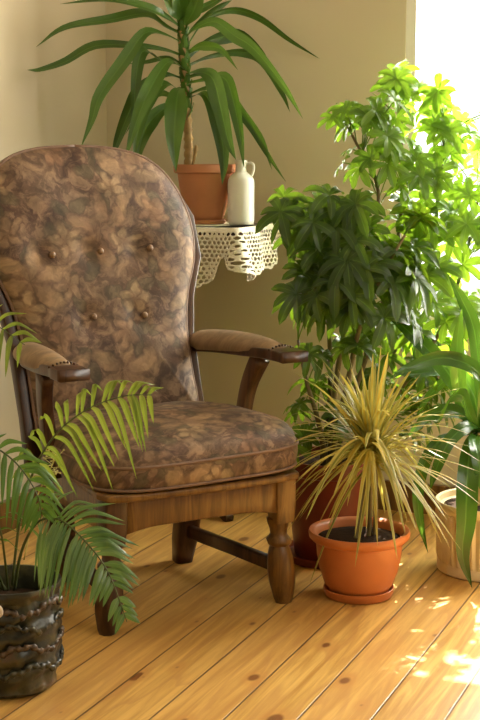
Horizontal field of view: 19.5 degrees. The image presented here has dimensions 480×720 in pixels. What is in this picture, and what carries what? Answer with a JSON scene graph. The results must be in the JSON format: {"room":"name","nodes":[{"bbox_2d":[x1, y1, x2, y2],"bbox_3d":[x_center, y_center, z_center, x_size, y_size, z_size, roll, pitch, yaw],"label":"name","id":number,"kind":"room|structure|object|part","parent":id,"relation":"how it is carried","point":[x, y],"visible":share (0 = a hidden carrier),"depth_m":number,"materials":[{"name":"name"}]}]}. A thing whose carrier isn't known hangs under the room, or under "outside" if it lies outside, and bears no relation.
{"room":"sunroom","nodes":[
{"label":"sunroom","id":0,"kind":"room"},
{"bbox_2d":[0,564,61,698],"bbox_3d":[-0.465,0.553,2.844,0.210,0.223,0.212,0,9,0],"label":"pot","id":1,"kind":"object","parent":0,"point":[30,626],"depth_m":2.77,"materials":[{"name":"ceramic"}]},
{"bbox_2d":[0,0,106,500],"bbox_3d":[-1.627,-0.553,1.698,0.121,2.750,6.000,4,9,22],"label":"wall","id":2,"kind":"structure","parent":0,"point":[48,107],"depth_m":4.06,"materials":[{"name":"beige paint"}]},
{"bbox_2d":[0,484,45,534],"bbox_3d":[-1.566,0.767,1.861,0.022,0.090,5.982,4,9,22],"label":"baseboard","id":3,"kind":"structure","parent":2,"relation":"attached to","point":[2,507],"depth_m":4.01,"materials":[{"name":"brown wood"}]},
{"bbox_2d":[173,164,235,219],"bbox_3d":[-0.103,-0.490,4.103,0.184,0.164,0.184,0,9,0],"label":"pot","id":4,"kind":"object","parent":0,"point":[202,189],"depth_m":4.04,"materials":[{"name":"ceramic"}]},
{"bbox_2d":[0,509,479,719],"bbox_3d":[-0.035,0.929,1.254,5.200,0.050,6.600,4,9,22],"label":"floor","id":5,"kind":"structure","parent":0,"point":[212,640],"depth_m":3.09,"materials":[{"name":"brown wood"}]},
{"bbox_2d":[0,304,162,698],"bbox_3d":[-0.454,0.292,2.708,0.619,0.778,0.406,0,9,0],"label":"potted palm","id":6,"kind":"object","parent":5,"relation":"on","point":[31,597],"visible":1,"depth_m":2.66,"materials":[{"name":"plant"}]},
{"bbox_2d":[0,144,307,635],"bbox_3d":[-0.236,0.027,3.429,0.667,1.097,0.716,-5,10,-29],"label":"armchair","id":7,"kind":"object","parent":5,"relation":"on","point":[100,254],"visible":0.9,"depth_m":3.48,"materials":[{"name":"fabric"}]},
{"bbox_3d":[-0.571,-0.076,3.473,0.203,0.689,0.084,4,10,28],"label":"post","id":8,"kind":"part","parent":7,"relation":"part of","materials":[{"name":"brown wood"}]},
{"bbox_3d":[-0.460,0.015,3.300,0.078,0.049,0.457,-4,9,-24],"label":"armrest","id":9,"kind":"part","parent":7,"relation":"part of","materials":[{"name":"brown wood"}]},
{"bbox_3d":[-0.450,0.414,3.517,0.074,0.305,0.074,-5,10,-29],"label":"leg","id":10,"kind":"part","parent":7,"relation":"part of","materials":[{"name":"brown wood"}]},
{"bbox_2d":[0,147,196,428],"bbox_3d":[-0.373,-0.190,3.590,0.566,0.710,0.250,-5,10,-29],"label":"cushion","id":11,"kind":"object","parent":7,"relation":"on","point":[98,245],"depth_m":3.55,"materials":[{"name":"fabric"}]},
{"bbox_3d":[-0.294,0.463,3.145,0.072,0.310,0.072,-5,10,-29],"label":"leg","id":12,"kind":"part","parent":7,"relation":"part of","materials":[{"name":"brown wood"}]},
{"bbox_3d":[-0.196,0.306,3.411,0.478,0.082,0.470,-5,10,-29],"label":"seat rail","id":13,"kind":"part","parent":7,"relation":"part of","materials":[{"name":"brown wood"}]},
{"bbox_2d":[54,401,297,489],"bbox_3d":[-0.184,0.184,3.383,0.545,0.133,0.540,-5,10,-29],"label":"seat cushion","id":14,"kind":"object","parent":7,"relation":"on","point":[190,445],"depth_m":3.19,"materials":[{"name":"fabric"}]},
{"bbox_3d":[-0.137,0.388,3.688,0.074,0.305,0.074,-5,10,-29],"label":"leg","id":15,"kind":"part","parent":7,"relation":"part of","materials":[{"name":"brown wood"}]},
{"bbox_3d":[-0.129,-0.113,3.717,0.082,0.690,0.186,-5,10,-29],"label":"post","id":16,"kind":"part","parent":7,"relation":"part of","materials":[{"name":"brown wood"}]},
{"bbox_3d":[0.009,-0.023,3.558,0.078,0.049,0.457,-6,10,-34],"label":"armrest","id":17,"kind":"part","parent":7,"relation":"part of","materials":[{"name":"brown wood"}]},
{"bbox_3d":[0.098,0.431,3.360,0.072,0.310,0.072,-5,10,-29],"label":"leg","id":18,"kind":"part","parent":7,"relation":"part of","materials":[{"name":"brown wood"}]},
{"bbox_2d":[196,223,278,521],"bbox_3d":[-0.180,0.020,4.254,0.520,0.861,0.334,4,9,22],"label":"side table","id":19,"kind":"object","parent":5,"relation":"on","point":[228,518],"visible":0.09,"depth_m":4.07,"materials":[{"name":"brown wood"}]},
{"bbox_2d":[195,221,280,287],"bbox_3d":[-0.168,-0.319,4.167,0.571,0.176,0.388,4,9,22],"label":"lace cloth","id":20,"kind":"object","parent":19,"relation":"on","point":[262,244],"visible":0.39,"depth_m":3.97,"materials":[{"name":"beige fabric"}]},
{"bbox_2d":[29,0,317,223],"bbox_3d":[-0.177,-0.739,4.005,0.828,0.700,0.360,0,9,0],"label":"yucca","id":21,"kind":"object","parent":20,"relation":"on","point":[203,187],"visible":0.98,"depth_m":3.94,"materials":[{"name":"plant"}]},
{"bbox_2d":[228,160,254,224],"bbox_3d":[0.004,-0.484,4.043,0.079,0.185,0.077,0,9,0],"label":"jug","id":22,"kind":"object","parent":20,"relation":"on","point":[240,183],"visible":0.97,"depth_m":4.02,"materials":[{"name":"white ceramic"}]},
{"bbox_3d":[0.030,-0.550,4.030,0.028,0.043,0.008,2,9,14],"label":"handle","id":23,"kind":"part","parent":22,"relation":"part of","materials":[{"name":"white ceramic"}]},
{"bbox_2d":[255,59,479,568],"bbox_3d":[0.427,-0.123,3.681,0.771,1.311,0.468,-7,11,-39],"label":"plant","id":24,"kind":"object","parent":5,"relation":"on","point":[337,279],"visible":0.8,"depth_m":3.54,"materials":[{"name":"green plant"}]},
{"bbox_3d":[0.194,0.118,3.647,0.094,0.347,0.027,-4,9,-24],"label":"stem","id":25,"kind":"part","parent":24,"relation":"part of","materials":[{"name":"green plant"}]},
{"bbox_3d":[0.198,-0.047,3.668,0.096,0.667,0.019,-2,9,-11],"label":"stem","id":26,"kind":"part","parent":24,"relation":"part of","materials":[{"name":"green plant"}]},
{"bbox_3d":[0.240,0.385,3.739,0.260,0.265,0.260,0,9,0],"label":"pot","id":27,"kind":"part","parent":24,"relation":"part of","materials":[{"name":"red ceramic"}]},
{"bbox_3d":[0.292,-0.142,3.616,0.134,0.870,0.022,4,9,22],"label":"stem","id":28,"kind":"part","parent":24,"relation":"part of","materials":[{"name":"green plant"}]},
{"bbox_3d":[0.307,-0.010,3.569,0.222,0.624,0.062,6,11,36],"label":"stem","id":29,"kind":"part","parent":24,"relation":"part of","materials":[{"name":"green plant"}]},
{"bbox_3d":[0.334,-0.201,3.671,0.182,0.972,0.017,0,9,0],"label":"stem","id":30,"kind":"part","parent":24,"relation":"part of","materials":[{"name":"green plant"}]},
{"bbox_3d":[0.397,-0.160,3.701,0.275,0.885,0.031,0,9,-3],"label":"stem","id":31,"kind":"part","parent":24,"relation":"part of","materials":[{"name":"green plant"}]},
{"bbox_3d":[0.448,-0.073,3.740,0.360,0.707,0.041,0,9,-2],"label":"stem","id":32,"kind":"part","parent":24,"relation":"part of","materials":[{"name":"green plant"}]},
{"bbox_2d":[268,349,479,604],"bbox_3d":[0.320,0.267,3.398,0.535,0.623,0.546,0,9,0],"label":"potted plant","id":33,"kind":"object","parent":5,"relation":"on","point":[359,556],"visible":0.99,"depth_m":3.35,"materials":[{"name":"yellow plant"}]},
{"bbox_3d":[0.291,0.489,3.425,0.248,0.156,0.248,0,9,0],"label":"pot","id":34,"kind":"part","parent":33,"relation":"part of","materials":[{"name":"ceramic"}]},
{"bbox_2d":[385,274,479,586],"bbox_3d":[0.548,0.165,3.579,0.455,0.771,0.334,-4,10,-27],"label":"plant","id":35,"kind":"object","parent":5,"relation":"on","point":[462,562],"visible":0.92,"depth_m":3.53,"materials":[{"name":"green plant"}]},
{"bbox_3d":[0.642,0.452,3.637,0.274,0.187,0.274,0,9,0],"label":"pot","id":36,"kind":"part","parent":35,"relation":"part of","materials":[{"name":"beige ceramic"}]},
{"bbox_2d":[105,0,472,485],"bbox_3d":[1.093,-0.884,3.902,3.440,2.750,0.200,4,9,22],"label":"wall","id":37,"kind":"structure","parent":0,"point":[352,41],"depth_m":4.24,"materials":[{"name":"beige paint"}]},
{"bbox_2d":[378,479,455,514],"bbox_3d":[1.052,0.447,4.000,3.200,0.090,0.020,4,9,22],"label":"baseboard","id":38,"kind":"structure","parent":37,"relation":"attached to","point":[436,488],"depth_m":4.21,"materials":[{"name":"brown wood"}]},
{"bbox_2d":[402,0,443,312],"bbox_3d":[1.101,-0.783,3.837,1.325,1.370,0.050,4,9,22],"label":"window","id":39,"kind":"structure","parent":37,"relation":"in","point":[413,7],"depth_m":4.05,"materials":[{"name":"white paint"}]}
]}

